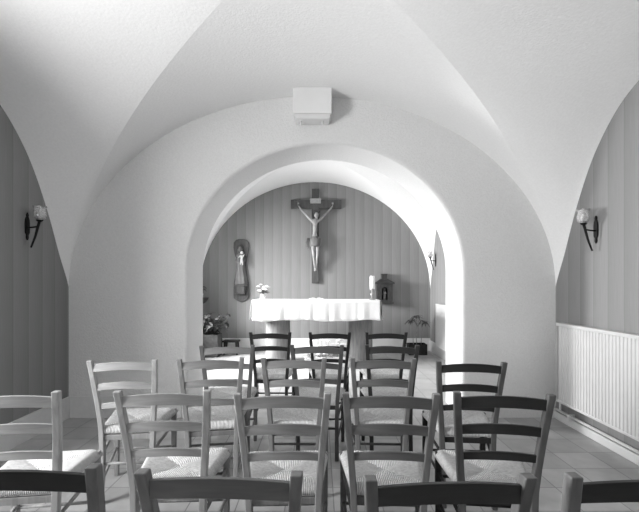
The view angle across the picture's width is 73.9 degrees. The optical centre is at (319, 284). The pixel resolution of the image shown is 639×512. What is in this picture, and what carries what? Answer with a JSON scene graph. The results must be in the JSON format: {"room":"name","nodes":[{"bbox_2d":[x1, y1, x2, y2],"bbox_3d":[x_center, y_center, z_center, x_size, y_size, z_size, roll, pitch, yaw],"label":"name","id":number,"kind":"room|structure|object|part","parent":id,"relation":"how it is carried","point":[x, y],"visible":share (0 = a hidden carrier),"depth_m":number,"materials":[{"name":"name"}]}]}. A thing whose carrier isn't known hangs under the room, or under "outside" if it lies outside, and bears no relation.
{"room":"church","nodes":[
{"label":"church","id":0,"kind":"room"},
{"bbox_2d":[0,105,68,423],"bbox_3d":[-2.850,-0.525,0.080,0.600,3.750,8.480,0,0,0],"label":"wall","id":1,"kind":"structure","parent":0,"point":[34,288],"depth_m":3.70,"materials":[{"name":"wood"}]},
{"bbox_2d":[0,396,69,451],"bbox_3d":[-2.540,1.240,0.080,0.020,0.220,8.480,0,0,0],"label":"baseboard","id":2,"kind":"structure","parent":1,"relation":"attached to","point":[8,442],"depth_m":3.72,"materials":[{"name":"paint"}]},
{"bbox_2d":[25,205,46,247],"bbox_3d":[-2.462,-0.504,3.700,0.177,0.363,0.108,0,0,0],"label":"wall sconce","id":3,"kind":"object","parent":1,"relation":"attached to","point":[40,213],"visible":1,"depth_m":3.69,"materials":[{"name":"black metal"}]},
{"bbox_3d":[-2.544,-0.510,3.700,0.012,0.240,0.052,0,0,0],"label":"wall plate","id":4,"kind":"part","parent":3,"relation":"part of","materials":[{"name":"black metal"}]},
{"bbox_3d":[-2.459,-0.445,3.700,0.105,0.245,0.060,0,0,0],"label":"torch stem","id":5,"kind":"part","parent":3,"relation":"part of","materials":[{"name":"black metal"}]},
{"bbox_3d":[-2.432,-0.625,3.700,0.118,0.121,0.108,0,0,0],"label":"lamp shade","id":6,"kind":"part","parent":3,"relation":"part of","materials":[{"name":"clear glass"}]},
{"bbox_2d":[69,97,555,417],"bbox_3d":[-0.075,-0.525,4.625,5.750,3.750,0.610,0,0,0],"label":"wall","id":7,"kind":"structure","parent":0,"point":[136,272],"depth_m":4.32,"materials":[{"name":"white paint"}]},
{"bbox_2d":[70,396,181,417],"bbox_3d":[-1.965,1.240,4.313,1.130,0.220,0.014,0,0,0],"label":"baseboard","id":8,"kind":"structure","parent":7,"relation":"attached to","point":[80,406],"depth_m":4.31,"materials":[{"name":"paint"}]},
{"bbox_2d":[293,87,331,125],"bbox_3d":[-0.070,-1.750,4.220,0.376,0.340,0.200,0,0,0],"label":"ceiling box","id":9,"kind":"object","parent":7,"relation":"attached to","point":[311,105],"visible":1,"depth_m":4.12,"materials":[{"name":"white plastic"}]},
{"bbox_2d":[203,182,429,337],"bbox_3d":[-0.090,-0.525,8.870,5.520,3.750,0.300,0,0,0],"label":"wall","id":10,"kind":"structure","parent":0,"point":[364,238],"depth_m":8.72,"materials":[{"name":"wood"}]},
{"bbox_2d":[233,239,248,301],"bbox_3d":[-1.613,-0.293,8.652,0.314,1.294,0.247,0,0,15],"label":"relief","id":11,"kind":"object","parent":10,"relation":"attached to","point":[241,246],"visible":1,"depth_m":8.64,"materials":[{"name":"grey wood"}]},
{"bbox_2d":[291,189,340,282],"bbox_3d":[-0.070,-0.998,8.588,1.030,1.925,0.254,0,0,0],"label":"crucifix","id":12,"kind":"object","parent":10,"relation":"attached to","point":[315,203],"visible":1,"depth_m":8.65,"materials":[{"name":"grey wood"}]},
{"bbox_2d":[222,338,429,350],"bbox_3d":[-0.090,1.220,8.710,4.720,0.260,0.020,0,0,0],"label":"baseboard","id":13,"kind":"structure","parent":10,"relation":"attached to","point":[244,342],"depth_m":8.70,"materials":[{"name":"white wood"}]},
{"bbox_2d":[375,274,394,303],"bbox_3d":[1.310,0.075,8.602,0.390,0.600,0.225,0,0,0],"label":"shrine","id":14,"kind":"object","parent":10,"relation":"attached to","point":[384,286],"visible":0.9,"depth_m":8.53,"materials":[{"name":"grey wood"}]},
{"bbox_2d":[0,0,638,285],"bbox_3d":[-0.075,-0.945,2.202,5.010,1.950,4.244,0,0,0],"label":"ceiling","id":15,"kind":"structure","parent":0,"point":[86,86],"depth_m":3.37,"materials":[{"name":"white paint"}]},
{"bbox_2d":[0,351,638,511],"bbox_3d":[-0.150,1.410,2.280,6.300,0.120,13.480,0,0,0],"label":"floor","id":16,"kind":"structure","parent":0,"point":[568,449],"depth_m":3.47,"materials":[{"name":"tile"}]},
{"bbox_2d":[0,390,102,511],"bbox_3d":[-1.352,0.902,2.021,0.441,0.895,0.501,0,0,-9],"label":"chair","id":17,"kind":"object","parent":16,"relation":"on","point":[57,459],"visible":0.71,"depth_m":1.87,"materials":[{"name":"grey wood"}]},
{"bbox_3d":[-1.582,1.119,2.213,0.035,0.462,0.034,0,0,-9],"label":"leg","id":18,"kind":"part","parent":17,"relation":"part of","materials":[{"name":"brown wood"}]},
{"bbox_3d":[-1.359,0.905,2.068,0.441,0.051,0.407,0,0,-9],"label":"seat","id":19,"kind":"part","parent":17,"relation":"part of","materials":[{"name":"grey wicker"}]},
{"bbox_3d":[-1.155,0.902,1.863,0.070,0.895,0.127,0,0,-9],"label":"post","id":20,"kind":"part","parent":17,"relation":"part of","materials":[{"name":"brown wood"}]},
{"bbox_3d":[-1.192,1.119,2.275,0.035,0.462,0.034,0,0,-9],"label":"leg","id":21,"kind":"part","parent":17,"relation":"part of","materials":[{"name":"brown wood"}]},
{"bbox_2d":[0,463,105,511],"bbox_3d":[-0.756,0.902,1.309,0.441,0.895,0.501,0,0,1],"label":"chair","id":22,"kind":"object","parent":16,"relation":"on","point":[91,482],"visible":1,"depth_m":1.06,"materials":[{"name":"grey wood"}]},
{"bbox_3d":[-0.589,0.902,1.119,0.070,0.895,0.127,0,0,1],"label":"post","id":23,"kind":"part","parent":22,"relation":"part of","materials":[{"name":"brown wood"}]},
{"bbox_2d":[86,359,177,490],"bbox_3d":[-1.219,0.902,2.813,0.441,0.895,0.501,0,0,-6],"label":"chair","id":24,"kind":"object","parent":16,"relation":"on","point":[111,427],"visible":0.75,"depth_m":2.65,"materials":[{"name":"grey wood"}]},
{"bbox_3d":[-1.369,0.902,2.609,0.070,0.895,0.127,0,0,-6],"label":"post","id":25,"kind":"part","parent":24,"relation":"part of","materials":[{"name":"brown wood"}]},
{"bbox_3d":[-1.440,1.119,3.017,0.035,0.462,0.034,0,0,-6],"label":"leg","id":26,"kind":"part","parent":24,"relation":"part of","materials":[{"name":"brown wood"}]},
{"bbox_3d":[-1.224,0.905,2.860,0.441,0.051,0.407,0,0,-6],"label":"seat","id":27,"kind":"part","parent":24,"relation":"part of","materials":[{"name":"grey wicker"}]},
{"bbox_3d":[-1.031,0.902,2.644,0.070,0.895,0.127,0,0,-6],"label":"post","id":28,"kind":"part","parent":24,"relation":"part of","materials":[{"name":"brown wood"}]},
{"bbox_3d":[-1.047,1.119,3.058,0.035,0.462,0.034,0,0,-6],"label":"leg","id":29,"kind":"part","parent":24,"relation":"part of","materials":[{"name":"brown wood"}]},
{"bbox_2d":[113,389,231,511],"bbox_3d":[-0.687,0.902,2.063,0.441,0.895,0.501,0,0,-3],"label":"chair","id":30,"kind":"object","parent":16,"relation":"on","point":[165,462],"visible":0.84,"depth_m":1.88,"materials":[{"name":"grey wood"}]},
{"bbox_3d":[-0.847,0.902,1.868,0.070,0.895,0.127,0,0,-3],"label":"post","id":31,"kind":"part","parent":30,"relation":"part of","materials":[{"name":"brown wood"}]},
{"bbox_3d":[-0.690,0.905,2.111,0.441,0.051,0.407,0,0,-3],"label":"seat","id":32,"kind":"part","parent":30,"relation":"part of","materials":[{"name":"grey wicker"}]},
{"bbox_3d":[-0.508,0.902,1.885,0.070,0.895,0.127,0,0,-3],"label":"post","id":33,"kind":"part","parent":30,"relation":"part of","materials":[{"name":"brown wood"}]},
{"bbox_3d":[-0.502,1.119,2.300,0.035,0.462,0.034,0,0,-3],"label":"leg","id":34,"kind":"part","parent":30,"relation":"part of","materials":[{"name":"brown wood"}]},
{"bbox_2d":[176,357,246,476],"bbox_3d":[-0.712,0.902,2.871,0.441,0.895,0.501,0,0,-9],"label":"chair","id":35,"kind":"object","parent":16,"relation":"on","point":[222,417],"visible":0.63,"depth_m":2.70,"materials":[{"name":"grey wood"}]},
{"bbox_3d":[-0.850,0.902,2.659,0.070,0.895,0.127,0,0,-9],"label":"post","id":36,"kind":"part","parent":35,"relation":"part of","materials":[{"name":"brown wood"}]},
{"bbox_3d":[-0.719,0.905,2.918,0.441,0.051,0.407,0,0,-9],"label":"seat","id":37,"kind":"part","parent":35,"relation":"part of","materials":[{"name":"grey wicker"}]},
{"bbox_3d":[-0.514,0.902,2.713,0.070,0.895,0.127,0,0,-9],"label":"post","id":38,"kind":"part","parent":35,"relation":"part of","materials":[{"name":"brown wood"}]},
{"bbox_2d":[203,312,229,357],"bbox_3d":[-2.096,0.937,8.081,0.726,0.823,0.604,0,0,0],"label":"planter","id":39,"kind":"object","parent":16,"relation":"on","point":[211,339],"visible":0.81,"depth_m":7.97,"materials":[{"name":"ceramic"}]},
{"bbox_3d":[-2.138,1.140,8.100,0.485,0.420,0.400,0,0,0],"label":"planter","id":40,"kind":"part","parent":39,"relation":"part of","materials":[{"name":"ceramic"}]},
{"bbox_2d":[134,468,302,511],"bbox_3d":[-0.237,0.902,1.269,0.441,0.895,0.501,0,0,2],"label":"chair","id":41,"kind":"object","parent":16,"relation":"on","point":[149,489],"visible":1,"depth_m":1.02,"materials":[{"name":"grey wood"}]},
{"bbox_3d":[-0.413,0.902,1.087,0.070,0.895,0.127,0,0,2],"label":"post","id":42,"kind":"part","parent":41,"relation":"part of","materials":[{"name":"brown wood"}]},
{"bbox_3d":[-0.074,0.902,1.076,0.070,0.895,0.127,0,0,2],"label":"post","id":43,"kind":"part","parent":41,"relation":"part of","materials":[{"name":"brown wood"}]},
{"bbox_2d":[199,345,257,451],"bbox_3d":[-0.724,0.902,3.432,0.441,0.895,0.501,0,0,-7],"label":"chair","id":44,"kind":"object","parent":16,"relation":"on","point":[225,392],"visible":0.47,"depth_m":3.27,"materials":[{"name":"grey wood"}]},
{"bbox_3d":[-0.869,0.902,3.226,0.070,0.895,0.127,0,0,-7],"label":"post","id":45,"kind":"part","parent":44,"relation":"part of","materials":[{"name":"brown wood"}]},
{"bbox_3d":[-0.729,0.905,3.479,0.441,0.051,0.407,0,0,-7],"label":"seat","id":46,"kind":"part","parent":44,"relation":"part of","materials":[{"name":"grey wicker"}]},
{"bbox_3d":[-0.532,0.902,3.267,0.070,0.895,0.127,0,0,-7],"label":"post","id":47,"kind":"part","parent":44,"relation":"part of","materials":[{"name":"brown wood"}]},
{"bbox_3d":[-0.555,1.119,3.681,0.035,0.462,0.034,0,0,-7],"label":"leg","id":48,"kind":"part","parent":44,"relation":"part of","materials":[{"name":"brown wood"}]},
{"bbox_2d":[222,339,239,354],"bbox_3d":[-1.720,1.212,8.300,0.310,0.275,0.220,0,0,0],"label":"footstool","id":49,"kind":"object","parent":16,"relation":"on","point":[226,341],"visible":0.84,"depth_m":8.21,"materials":[{"name":"grey wood"}]},
{"bbox_3d":[-1.720,1.093,8.300,0.310,0.035,0.220,0,0,0],"label":"seat","id":50,"kind":"part","parent":49,"relation":"part of","materials":[{"name":"grey wood"}]},
{"bbox_2d":[249,332,294,413],"bbox_3d":[-0.475,0.902,4.334,0.441,0.895,0.501,0,0,0],"label":"chair","id":51,"kind":"object","parent":16,"relation":"on","point":[283,373],"visible":0.56,"depth_m":4.16,"materials":[{"name":"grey wood"}]},
{"bbox_3d":[-0.645,0.902,4.147,0.070,0.895,0.127,0,0,0],"label":"post","id":52,"kind":"part","parent":51,"relation":"part of","materials":[{"name":"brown wood"}]},
{"bbox_3d":[-0.475,0.905,4.381,0.441,0.051,0.407,0,0,0],"label":"seat","id":53,"kind":"part","parent":51,"relation":"part of","materials":[{"name":"grey wicker"}]},
{"bbox_3d":[-0.305,0.902,4.147,0.070,0.895,0.127,0,0,0],"label":"post","id":54,"kind":"part","parent":51,"relation":"part of","materials":[{"name":"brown wood"}]},
{"bbox_2d":[233,392,330,511],"bbox_3d":[-0.163,0.902,2.024,0.441,0.895,0.501,0,0,-2],"label":"chair","id":55,"kind":"object","parent":16,"relation":"on","point":[277,465],"visible":0.85,"depth_m":1.84,"materials":[{"name":"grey wood"}]},
{"bbox_3d":[-0.326,0.902,1.831,0.070,0.895,0.127,0,0,-2],"label":"post","id":56,"kind":"part","parent":55,"relation":"part of","materials":[{"name":"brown wood"}]},
{"bbox_3d":[-0.165,0.905,2.071,0.441,0.051,0.407,0,0,-2],"label":"seat","id":57,"kind":"part","parent":55,"relation":"part of","materials":[{"name":"grey wicker"}]},
{"bbox_3d":[0.013,0.902,1.843,0.070,0.895,0.127,0,0,-2],"label":"post","id":58,"kind":"part","parent":55,"relation":"part of","materials":[{"name":"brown wood"}]},
{"bbox_3d":[0.026,1.119,2.257,0.035,0.462,0.034,0,0,-2],"label":"leg","id":59,"kind":"part","parent":55,"relation":"part of","materials":[{"name":"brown wood"}]},
{"bbox_2d":[261,358,327,451],"bbox_3d":[-0.156,0.902,2.874,0.441,0.895,0.501,0,0,1],"label":"chair","id":60,"kind":"object","parent":16,"relation":"on","point":[274,415],"visible":0.5,"depth_m":2.68,"materials":[{"name":"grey wood"}]},
{"bbox_3d":[-0.329,0.902,2.690,0.070,0.895,0.127,0,0,1],"label":"post","id":61,"kind":"part","parent":60,"relation":"part of","materials":[{"name":"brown wood"}]},
{"bbox_3d":[-0.155,0.905,2.921,0.441,0.051,0.407,0,0,1],"label":"seat","id":62,"kind":"part","parent":60,"relation":"part of","materials":[{"name":"grey wicker"}]},
{"bbox_3d":[0.011,0.902,2.684,0.070,0.895,0.127,0,0,1],"label":"post","id":63,"kind":"part","parent":60,"relation":"part of","materials":[{"name":"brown wood"}]},
{"bbox_2d":[251,301,380,361],"bbox_3d":[-0.055,0.812,7.575,2.200,1.075,0.750,0,0,0],"label":"altar","id":64,"kind":"object","parent":16,"relation":"on","point":[358,328],"visible":0.23,"depth_m":7.42,"materials":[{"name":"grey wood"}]},
{"bbox_2d":[250,299,382,321],"bbox_3d":[-0.055,0.439,7.559,2.305,0.360,0.832,0,0,0],"label":"altar cloth","id":65,"kind":"object","parent":64,"relation":"on","point":[266,310],"visible":0.94,"depth_m":7.17,"materials":[{"name":"white fabric"}]},
{"bbox_2d":[256,284,268,299],"bbox_3d":[-0.970,0.118,7.397,0.247,0.280,0.250,0,0,0],"label":"flower vase","id":66,"kind":"object","parent":65,"relation":"on","point":[262,297],"visible":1,"depth_m":7.35,"materials":[{"name":"white ceramic"}]},
{"bbox_2d":[369,289,375,299],"bbox_3d":[0.915,0.165,7.360,0.110,0.186,0.110,0,0,0],"label":"candlestick","id":67,"kind":"object","parent":65,"relation":"on","point":[372,290],"visible":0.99,"depth_m":7.33,"materials":[{"name":"metal"}]},
{"bbox_2d":[370,275,374,288],"bbox_3d":[0.915,-0.049,7.360,0.086,0.241,0.086,0,0,0],"label":"candle","id":68,"kind":"object","parent":67,"relation":"on","point":[372,278],"visible":0.98,"depth_m":7.32,"materials":[{"name":"wax"}]},
{"bbox_2d":[290,345,344,461],"bbox_3d":[-0.008,0.902,3.454,0.441,0.895,0.501,0,0,3],"label":"chair","id":69,"kind":"object","parent":16,"relation":"on","point":[336,392],"visible":0.68,"depth_m":3.27,"materials":[{"name":"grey wood"}]},
{"bbox_3d":[-0.187,0.902,3.276,0.070,0.895,0.127,0,0,3],"label":"post","id":70,"kind":"part","parent":69,"relation":"part of","materials":[{"name":"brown wood"}]},
{"bbox_3d":[-0.005,0.905,3.501,0.441,0.051,0.407,0,0,3],"label":"seat","id":71,"kind":"part","parent":69,"relation":"part of","materials":[{"name":"grey wicker"}]},
{"bbox_3d":[0.152,0.902,3.258,0.070,0.895,0.127,0,0,3],"label":"post","id":72,"kind":"part","parent":69,"relation":"part of","materials":[{"name":"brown wood"}]},
{"bbox_3d":[0.201,1.119,3.669,0.035,0.462,0.034,0,0,3],"label":"leg","id":73,"kind":"part","parent":69,"relation":"part of","materials":[{"name":"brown wood"}]},
{"bbox_2d":[308,332,350,391],"bbox_3d":[0.100,0.902,4.334,0.441,0.895,0.501,0,0,0],"label":"chair","id":74,"kind":"object","parent":16,"relation":"on","point":[313,373],"visible":0.6,"depth_m":4.15,"materials":[{"name":"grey wood"}]},
{"bbox_3d":[-0.070,0.902,4.147,0.070,0.895,0.127,0,0,0],"label":"post","id":75,"kind":"part","parent":74,"relation":"part of","materials":[{"name":"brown wood"}]},
{"bbox_3d":[0.100,0.905,4.381,0.441,0.051,0.407,0,0,0],"label":"seat","id":76,"kind":"part","parent":74,"relation":"part of","materials":[{"name":"grey wicker"}]},
{"bbox_3d":[0.270,0.902,4.147,0.070,0.895,0.127,0,0,0],"label":"post","id":77,"kind":"part","parent":74,"relation":"part of","materials":[{"name":"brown wood"}]},
{"bbox_3d":[0.297,1.119,4.560,0.035,0.462,0.034,0,0,0],"label":"leg","id":78,"kind":"part","parent":74,"relation":"part of","materials":[{"name":"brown wood"}]},
{"bbox_2d":[350,358,416,450],"bbox_3d":[0.403,0.902,2.874,0.441,0.895,0.501,0,0,2],"label":"chair","id":79,"kind":"object","parent":16,"relation":"on","point":[362,415],"visible":0.58,"depth_m":2.70,"materials":[{"name":"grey wood"}]},
{"bbox_3d":[0.227,0.902,2.692,0.070,0.895,0.127,0,0,2],"label":"post","id":80,"kind":"part","parent":79,"relation":"part of","materials":[{"name":"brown wood"}]},
{"bbox_3d":[0.405,0.905,2.921,0.441,0.051,0.407,0,0,2],"label":"seat","id":81,"kind":"part","parent":79,"relation":"part of","materials":[{"name":"grey wicker"}]},
{"bbox_3d":[0.566,0.902,2.681,0.070,0.895,0.127,0,0,2],"label":"post","id":82,"kind":"part","parent":79,"relation":"part of","materials":[{"name":"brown wood"}]},
{"bbox_2d":[359,332,407,396],"bbox_3d":[0.645,0.902,4.334,0.441,0.895,0.501,0,0,0],"label":"chair","id":83,"kind":"object","parent":16,"relation":"on","point":[384,373],"visible":0.51,"depth_m":4.17,"materials":[{"name":"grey wood"}]},
{"bbox_3d":[0.475,0.902,4.147,0.070,0.895,0.127,0,0,0],"label":"post","id":84,"kind":"part","parent":83,"relation":"part of","materials":[{"name":"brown wood"}]},
{"bbox_3d":[0.645,0.905,4.381,0.441,0.051,0.407,0,0,0],"label":"seat","id":85,"kind":"part","parent":83,"relation":"part of","materials":[{"name":"grey wicker"}]},
{"bbox_3d":[0.815,0.902,4.147,0.070,0.895,0.127,0,0,0],"label":"post","id":86,"kind":"part","parent":83,"relation":"part of","materials":[{"name":"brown wood"}]},
{"bbox_2d":[339,392,440,511],"bbox_3d":[0.312,0.902,2.023,0.441,0.895,0.501,0,0,3],"label":"chair","id":87,"kind":"object","parent":16,"relation":"on","point":[389,467],"visible":0.91,"depth_m":1.84,"materials":[{"name":"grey wood"}]},
{"bbox_3d":[0.127,1.119,2.260,0.035,0.462,0.034,0,0,3],"label":"leg","id":88,"kind":"part","parent":87,"relation":"part of","materials":[{"name":"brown wood"}]},
{"bbox_3d":[0.133,0.902,1.845,0.070,0.895,0.127,0,0,3],"label":"post","id":89,"kind":"part","parent":87,"relation":"part of","materials":[{"name":"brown wood"}]},
{"bbox_3d":[0.315,0.905,2.071,0.441,0.051,0.407,0,0,3],"label":"seat","id":90,"kind":"part","parent":87,"relation":"part of","materials":[{"name":"grey wicker"}]},
{"bbox_3d":[0.472,0.902,1.828,0.070,0.895,0.127,0,0,3],"label":"post","id":91,"kind":"part","parent":87,"relation":"part of","materials":[{"name":"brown wood"}]},
{"bbox_2d":[360,345,419,451],"bbox_3d":[0.562,0.902,3.454,0.441,0.895,0.501,0,0,3],"label":"chair","id":92,"kind":"object","parent":16,"relation":"on","point":[365,391],"visible":0.52,"depth_m":3.27,"materials":[{"name":"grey wood"}]},
{"bbox_3d":[0.383,0.902,3.276,0.070,0.895,0.127,0,0,3],"label":"post","id":93,"kind":"part","parent":92,"relation":"part of","materials":[{"name":"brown wood"}]},
{"bbox_3d":[0.565,0.905,3.501,0.441,0.051,0.407,0,0,3],"label":"seat","id":94,"kind":"part","parent":92,"relation":"part of","materials":[{"name":"grey wicker"}]},
{"bbox_3d":[0.722,0.902,3.258,0.070,0.895,0.127,0,0,3],"label":"post","id":95,"kind":"part","parent":92,"relation":"part of","materials":[{"name":"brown wood"}]},
{"bbox_2d":[404,315,429,354],"bbox_3d":[1.909,0.969,8.277,0.516,0.762,0.315,0,0,10],"label":"potted palm","id":96,"kind":"object","parent":16,"relation":"on","point":[423,347],"visible":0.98,"depth_m":8.21,"materials":[{"name":"plant"}]},
{"bbox_3d":[1.907,0.900,8.293,0.243,0.580,0.063,0,0,6],"label":"stem","id":97,"kind":"part","parent":96,"relation":"part of","materials":[{"name":"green plant"}]},
{"bbox_2d":[363,473,537,511],"bbox_3d":[0.302,0.902,1.244,0.441,0.895,0.501,0,0,-2],"label":"chair","id":98,"kind":"object","parent":16,"relation":"on","point":[520,494],"visible":1,"depth_m":1.00,"materials":[{"name":"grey wood"}]},
{"bbox_3d":[0.139,0.902,1.051,0.070,0.895,0.127,0,0,-2],"label":"post","id":99,"kind":"part","parent":98,"relation":"part of","materials":[{"name":"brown wood"}]},
{"bbox_3d":[0.478,0.902,1.062,0.070,0.895,0.127,0,0,-2],"label":"post","id":100,"kind":"part","parent":98,"relation":"part of","materials":[{"name":"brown wood"}]},
{"bbox_2d":[421,361,507,510],"bbox_3d":[0.920,0.902,2.753,0.441,0.895,0.501,0,0,5],"label":"chair","id":101,"kind":"object","parent":16,"relation":"on","point":[445,419],"visible":0.62,"depth_m":2.58,"materials":[{"name":"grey wood"}]},
{"bbox_3d":[0.743,1.119,2.995,0.035,0.462,0.034,0,0,5],"label":"leg","id":102,"kind":"part","parent":101,"relation":"part of","materials":[{"name":"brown wood"}]},
{"bbox_3d":[0.735,0.902,2.581,0.070,0.895,0.127,0,0,5],"label":"post","id":103,"kind":"part","parent":101,"relation":"part of","materials":[{"name":"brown wood"}]},
{"bbox_3d":[0.924,0.905,2.800,0.441,0.051,0.407,0,0,5],"label":"seat","id":104,"kind":"part","parent":101,"relation":"part of","materials":[{"name":"grey wicker"}]},
{"bbox_3d":[1.137,1.119,2.961,0.035,0.462,0.034,0,0,5],"label":"leg","id":105,"kind":"part","parent":101,"relation":"part of","materials":[{"name":"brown wood"}]},
{"bbox_3d":[1.073,0.902,2.552,0.070,0.895,0.127,0,0,5],"label":"post","id":106,"kind":"part","parent":101,"relation":"part of","materials":[{"name":"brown wood"}]},
{"bbox_2d":[433,391,555,511],"bbox_3d":[0.803,0.902,2.022,0.441,0.895,0.501,0,0,7],"label":"chair","id":107,"kind":"object","parent":16,"relation":"on","point":[458,464],"visible":0.8,"depth_m":1.83,"materials":[{"name":"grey wood"}]},
{"bbox_3d":[0.635,1.119,2.271,0.035,0.462,0.034,0,0,7],"label":"leg","id":108,"kind":"part","parent":107,"relation":"part of","materials":[{"name":"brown wood"}]},
{"bbox_3d":[0.612,0.902,1.857,0.070,0.895,0.127,0,0,7],"label":"post","id":109,"kind":"part","parent":107,"relation":"part of","materials":[{"name":"grey wood"}]},
{"bbox_3d":[0.809,0.905,2.069,0.441,0.051,0.407,0,0,7],"label":"seat","id":110,"kind":"part","parent":107,"relation":"part of","materials":[{"name":"grey wicker"}]},
{"bbox_3d":[0.949,0.902,1.816,0.070,0.895,0.127,0,0,7],"label":"post","id":111,"kind":"part","parent":107,"relation":"part of","materials":[{"name":"grey wood"}]},
{"bbox_2d":[560,472,638,511],"bbox_3d":[0.800,0.902,1.254,0.441,0.895,0.501,0,0,0],"label":"chair","id":112,"kind":"object","parent":16,"relation":"on","point":[575,492],"visible":1,"depth_m":1.01,"materials":[{"name":"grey wood"}]},
{"bbox_3d":[0.630,0.902,1.067,0.070,0.895,0.127,0,0,0],"label":"post","id":113,"kind":"part","parent":112,"relation":"part of","materials":[{"name":"grey wood"}]},
{"bbox_2d":[203,160,435,283],"bbox_3d":[-0.090,-1.015,6.823,4.780,2.190,3.794,0,0,0],"label":"ceiling","id":114,"kind":"structure","parent":0,"point":[376,184],"depth_m":8.17,"materials":[{"name":"white paint"}]},
{"bbox_2d":[406,343,426,354],"bbox_3d":[1.895,1.245,8.280,0.350,0.210,0.260,0,0,0],"label":"planter","id":115,"kind":"object","parent":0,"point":[423,347],"depth_m":8.15,"materials":[{"name":"black"}]},
{"bbox_2d":[430,229,445,341],"bbox_3d":[2.470,-0.525,6.825,0.400,3.750,3.790,0,0,0],"label":"wall","id":116,"kind":"structure","parent":0,"point":[438,277],"depth_m":8.18,"materials":[{"name":"wood"}]},
{"bbox_2d":[427,251,435,269],"bbox_3d":[2.182,-0.474,8.280,0.177,0.363,0.108,0,0,0],"label":"wall sconce","id":117,"kind":"object","parent":116,"relation":"attached to","point":[429,254],"visible":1,"depth_m":8.27,"materials":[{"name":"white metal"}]},
{"bbox_2d":[429,340,445,359],"bbox_3d":[2.260,1.240,6.815,0.020,0.220,3.770,0,0,0],"label":"baseboard","id":118,"kind":"structure","parent":116,"relation":"attached to","point":[432,348],"depth_m":8.17,"materials":[{"name":"white ceramic"}]},
{"bbox_2d":[435,304,445,351],"bbox_3d":[2.218,0.750,7.125,0.104,0.800,1.650,0,0,0],"label":"radiator","id":119,"kind":"object","parent":116,"relation":"attached to","point":[440,309],"visible":0.42,"depth_m":7.63,"materials":[{"name":"metal"}]},
{"bbox_2d":[556,81,638,454],"bbox_3d":[2.600,-0.525,0.080,0.400,3.750,8.480,0,0,0],"label":"wall","id":120,"kind":"structure","parent":0,"point":[599,287],"depth_m":3.51,"materials":[{"name":"wood"}]},
{"bbox_2d":[576,208,598,250],"bbox_3d":[2.312,-0.474,3.680,0.177,0.363,0.108,0,0,0],"label":"wall sconce","id":121,"kind":"object","parent":120,"relation":"attached to","point":[583,216],"visible":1,"depth_m":3.67,"materials":[{"name":"black metal"}]},
{"bbox_3d":[2.282,-0.596,3.680,0.118,0.121,0.108,0,0,0],"label":"lamp shade","id":122,"kind":"part","parent":121,"relation":"part of","materials":[{"name":"white glass"}]},
{"bbox_3d":[2.309,-0.415,3.680,0.105,0.245,0.060,0,0,0],"label":"torch stem","id":123,"kind":"part","parent":121,"relation":"part of","materials":[{"name":"black metal"}]},
{"bbox_3d":[2.394,-0.480,3.680,0.012,0.240,0.052,0,0,0],"label":"wall plate","id":124,"kind":"part","parent":121,"relation":"part of","materials":[{"name":"black metal"}]},
{"bbox_2d":[554,411,638,465],"bbox_3d":[2.390,1.312,0.080,0.020,0.075,8.480,0,0,0],"label":"baseboard","id":125,"kind":"structure","parent":120,"relation":"attached to","point":[624,452],"depth_m":3.60,"materials":[{"name":"white ceramic"}]},
{"bbox_2d":[554,403,638,453],"bbox_3d":[2.368,1.198,0.215,0.062,0.165,8.150,0,0,0],"label":"pipe","id":126,"kind":"object","parent":120,"relation":"attached to","point":[570,417],"visible":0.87,"depth_m":3.65,"materials":[{"name":"white metal"}]},
{"bbox_2d":[556,323,638,441],"bbox_3d":[2.348,0.748,3.040,0.104,0.765,2.180,0,0,0],"label":"radiator","id":127,"kind":"object","parent":120,"relation":"attached to","point":[597,369],"visible":1,"depth_m":3.48,"materials":[{"name":"metal"}]},
{"bbox_3d":[-2.650,-0.525,6.825,0.400,3.750,3.790,0,0,0],"label":"wall","id":128,"kind":"structure","parent":0,"visible":0},
{"bbox_2d":[203,286,208,303],"bbox_3d":[-2.283,0.232,8.100,0.335,0.465,0.300,0,0,0],"label":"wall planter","id":129,"kind":"object","parent":128,"relation":"attached to","point":[205,299],"visible":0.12,"depth_m":8.08,"materials":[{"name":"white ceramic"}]}
]}

